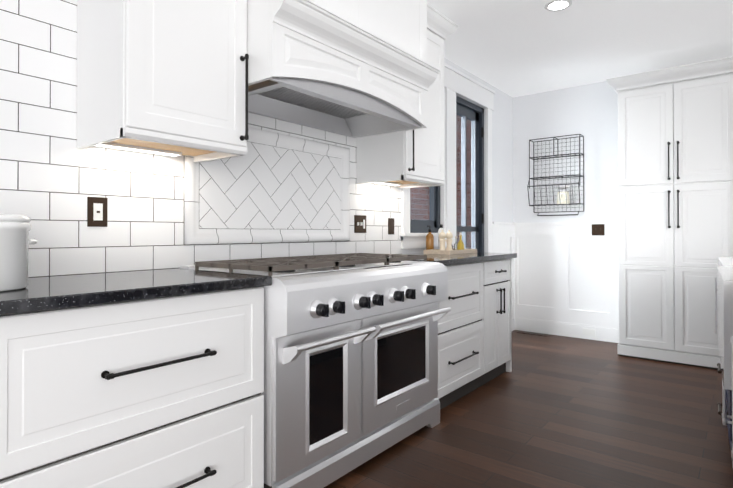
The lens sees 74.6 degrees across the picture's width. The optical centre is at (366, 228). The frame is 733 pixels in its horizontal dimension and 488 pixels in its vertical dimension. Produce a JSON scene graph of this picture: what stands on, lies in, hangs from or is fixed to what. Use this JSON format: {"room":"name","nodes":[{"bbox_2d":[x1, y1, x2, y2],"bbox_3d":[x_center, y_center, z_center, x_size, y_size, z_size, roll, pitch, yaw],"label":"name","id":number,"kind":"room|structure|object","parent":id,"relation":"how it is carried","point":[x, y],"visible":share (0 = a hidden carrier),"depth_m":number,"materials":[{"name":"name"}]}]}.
{"room":"kitchen","nodes":[
{"label":"kitchen","id":0,"kind":"room"},
{"bbox_2d":[0,0,512,277],"bbox_3d":[-0.972,-0.200,2.158,0.120,2.600,8.570,0,-1,38],"label":"wall","id":1,"kind":"structure","parent":0,"point":[53,177],"depth_m":1.91,"materials":[{"name":"white tile"}]},
{"bbox_2d":[87,197,107,226],"bbox_3d":[-1.073,-0.068,1.923,0.009,0.118,0.075,0,-1,38],"label":"outlet","id":2,"kind":"object","parent":1,"relation":"attached to","point":[97,211],"visible":1,"depth_m":1.92,"materials":[{"name":"brown metal"}]},
{"bbox_2d":[77,0,248,162],"bbox_3d":[-0.804,-0.872,1.896,0.466,1.120,0.578,0,-1,38],"label":"upper cabinet","id":3,"kind":"object","parent":1,"relation":"attached to","point":[166,77],"visible":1,"depth_m":1.79,"materials":[{"name":"white wood"}]},
{"bbox_2d":[184,127,349,244],"bbox_3d":[-0.473,-0.226,2.675,0.027,0.605,1.170,0,-1,38],"label":"wall tile","id":4,"kind":"structure","parent":1,"relation":"attached to","point":[270,187],"depth_m":2.62,"materials":[{"name":"white tile"}]},
{"bbox_2d":[247,0,439,138],"bbox_3d":[-0.187,-1.051,2.546,0.636,0.887,1.200,0,-1,38],"label":"range hood surround","id":5,"kind":"object","parent":1,"relation":"attached to","point":[356,69],"visible":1,"depth_m":2.39,"materials":[{"name":"white wood"}]},
{"bbox_2d":[354,215,365,232],"bbox_3d":[-0.036,-0.033,3.240,0.017,0.118,0.125,0,-1,38],"label":"switch plate","id":6,"kind":"object","parent":1,"relation":"attached to","point":[359,223],"visible":1,"depth_m":3.23,"materials":[{"name":"brown metal"}]},
{"bbox_2d":[388,218,393,233],"bbox_3d":[0.182,-0.018,3.526,0.007,0.118,0.075,0,-1,38],"label":"duplex electrical outlet","id":7,"kind":"object","parent":1,"relation":"attached to","point":[390,225],"visible":1,"depth_m":3.52,"materials":[{"name":"brown metal"}]},
{"bbox_2d":[357,3,458,188],"bbox_3d":[0.290,-0.862,3.290,0.466,1.120,0.558,0,-1,38],"label":"upper cabinet","id":8,"kind":"object","parent":1,"relation":"attached to","point":[409,159],"visible":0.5,"depth_m":3.17,"materials":[{"name":"white wood"}]},
{"bbox_2d":[410,186,439,232],"bbox_3d":[0.442,-0.592,3.981,0.070,1.250,0.556,0,-1,38],"label":"window","id":9,"kind":"structure","parent":1,"relation":"in","point":[420,226],"depth_m":4.12,"materials":[{"name":"grey"}]},
{"bbox_2d":[400,62,494,252],"bbox_3d":[0.734,-0.148,4.292,0.170,2.525,1.685,0,-1,38],"label":"window frame","id":10,"kind":"structure","parent":1,"relation":"attached to","point":[461,84],"depth_m":4.59,"materials":[{"name":"white wood"}]},
{"bbox_2d":[492,222,514,330],"bbox_3d":[1.470,0.526,5.136,0.042,1.190,0.620,0,-1,38],"label":"trim","id":11,"kind":"structure","parent":1,"relation":"attached to","point":[502,237],"depth_m":5.23,"materials":[{"name":"white wood"}]},
{"bbox_2d":[324,330,732,487],"bbox_3d":[1.389,1.112,0.297,6.120,0.050,8.570,0,-1,38],"label":"floor","id":12,"kind":"structure","parent":0,"point":[553,411],"depth_m":2.62,"materials":[{"name":"brown wood"}]},
{"bbox_2d":[0,288,263,487],"bbox_3d":[-0.890,0.654,1.661,0.606,0.884,0.873,0,-1,38],"label":"base cabinet","id":13,"kind":"object","parent":12,"relation":"on","point":[143,379],"depth_m":1.44,"materials":[{"name":"white wood"}]},
{"bbox_2d":[0,268,271,315],"bbox_3d":[-1.145,0.190,1.310,0.643,0.034,1.746,0,-1,38],"label":"countertop","id":14,"kind":"structure","parent":13,"relation":"on","point":[48,293],"depth_m":1.48,"materials":[{"name":"black stone"}]},
{"bbox_2d":[0,214,37,291],"bbox_3d":[-1.093,0.051,1.361,0.236,0.242,0.280,0,-1,38],"label":"crock","id":15,"kind":"object","parent":14,"relation":"on","point":[15,241],"visible":1,"depth_m":1.34,"materials":[{"name":"white ceramic"}]},
{"bbox_2d":[180,253,450,487],"bbox_3d":[-0.173,0.626,2.434,0.778,0.952,1.214,0,-1,38],"label":"range","id":16,"kind":"object","parent":12,"relation":"on","point":[350,361],"visible":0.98,"depth_m":2.09,"materials":[{"name":"grey metal"}]},
{"bbox_2d":[403,252,516,409],"bbox_3d":[0.535,0.648,3.447,0.646,0.921,1.241,0,-1,38],"label":"base cabinet","id":17,"kind":"object","parent":12,"relation":"on","point":[474,339],"visible":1,"depth_m":3.24,"materials":[{"name":"white wood"}]},
{"bbox_2d":[426,226,433,249],"bbox_3d":[0.498,0.082,3.780,0.061,0.215,0.061,0,0,-7],"label":"soap bottle","id":18,"kind":"object","parent":17,"relation":"on","point":[429,241],"depth_m":3.76,"materials":[{"name":"orange glass"}]},
{"bbox_2d":[438,224,444,248],"bbox_3d":[0.609,0.077,3.921,0.055,0.227,0.055,0,0,29],"label":"soap bottle","id":19,"kind":"object","parent":17,"relation":"on","point":[441,226],"depth_m":3.91,"materials":[{"name":"white glass"}]},
{"bbox_2d":[423,230,476,254],"bbox_3d":[0.657,0.099,3.731,0.220,0.180,0.460,0,-1,38],"label":"tray","id":20,"kind":"object","parent":17,"relation":"on","point":[450,249],"visible":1,"depth_m":3.63,"materials":[{"name":"brown wood"}]},
{"bbox_2d":[517,331,549,335],"bbox_3d":[1.785,1.118,5.146,0.320,0.006,0.110,0,-1,38],"label":"floor vent","id":21,"kind":"object","parent":12,"relation":"in","point":[533,333],"visible":1,"depth_m":5.13,"materials":[{"name":"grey metal"}]},
{"bbox_2d":[606,56,732,369],"bbox_3d":[2.661,-0.101,4.189,0.910,2.430,0.642,0,-1,38],"label":"pantry","id":22,"kind":"object","parent":12,"relation":"on","point":[675,182],"visible":0.98,"depth_m":3.97,"materials":[{"name":"white wood"}]},
{"bbox_2d":[715,261,732,467],"bbox_3d":[1.912,0.654,1.721,1.038,0.885,2.600,0,0,35],"label":"kitchen island","id":23,"kind":"object","parent":12,"relation":"on","point":[724,305],"depth_m":1.63,"materials":[{"name":"white paint"},{"name":"white quartz"}]},
{"bbox_2d":[717,257,732,292],"bbox_3d":[1.932,0.191,1.710,1.051,0.040,2.640,0,0,35],"label":"island countertop","id":24,"kind":"structure","parent":23,"relation":"on","point":[722,260],"depth_m":2.61,"materials":[{"name":"white stone"}]},
{"bbox_2d":[717,265,732,288],"bbox_3d":[1.605,0.342,1.724,0.546,0.350,0.808,0,0,35],"label":"sink","id":25,"kind":"object","parent":24,"relation":"in","point":[724,272],"depth_m":1.80,"materials":[{"name":"white ceramic"}]},
{"bbox_2d":[513,81,617,222],"bbox_3d":[4.043,-0.190,3.595,6.000,2.600,0.120,0,-1,38],"label":"wall","id":26,"kind":"structure","parent":0,"point":[589,112],"depth_m":5.04,"materials":[{"name":"white paint"}]},
{"bbox_2d":[527,134,583,215],"bbox_3d":[1.970,-0.547,5.021,0.518,0.814,0.200,0,-1,38],"label":"wire shelf","id":27,"kind":"object","parent":26,"relation":"attached to","point":[563,197],"visible":1,"depth_m":5.00,"materials":[{"name":"black metal"}]},
{"bbox_2d":[514,222,618,342],"bbox_3d":[2.088,0.525,5.019,1.160,1.190,0.042,0,-1,38],"label":"wainscoting","id":28,"kind":"structure","parent":26,"relation":"attached to","point":[566,279],"depth_m":5.01,"materials":[{"name":"white"}]},
{"bbox_2d":[583,328,595,336],"bbox_3d":[2.254,1.047,4.870,0.118,0.072,0.005,0,-1,38],"label":"electrical outlet","id":29,"kind":"object","parent":26,"relation":"attached to","point":[589,332],"visible":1,"depth_m":4.87,"materials":[{"name":"white plastic"}]},
{"bbox_2d":[592,224,604,234],"bbox_3d":[2.321,0.007,4.825,0.118,0.118,0.016,0,-1,38],"label":"light switch","id":30,"kind":"object","parent":26,"relation":"attached to","point":[598,229],"visible":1,"depth_m":4.83,"materials":[{"name":"brown metal"}]},
{"bbox_2d":[427,0,732,96],"bbox_3d":[1.389,-1.553,0.316,6.120,0.080,8.570,0,-1,38],"label":"ceiling","id":31,"kind":"structure","parent":0,"point":[514,48],"depth_m":3.76,"materials":[{"name":"white paint"}]},
{"bbox_2d":[544,0,572,11],"bbox_3d":[1.278,-1.490,3.205,0.176,0.006,0.176,0,-1,38],"label":"recessed light","id":32,"kind":"object","parent":31,"relation":"in","point":[554,5],"visible":1,"depth_m":3.20,"materials":[{"name":"white"}]},
{"label":"outside","id":33,"kind":"structure","parent":0,"visible":0},
{"bbox_2d":[410,115,470,248],"bbox_3d":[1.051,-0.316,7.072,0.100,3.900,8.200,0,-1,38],"label":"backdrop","id":34,"kind":"structure","parent":33,"point":[415,211],"depth_m":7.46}
]}

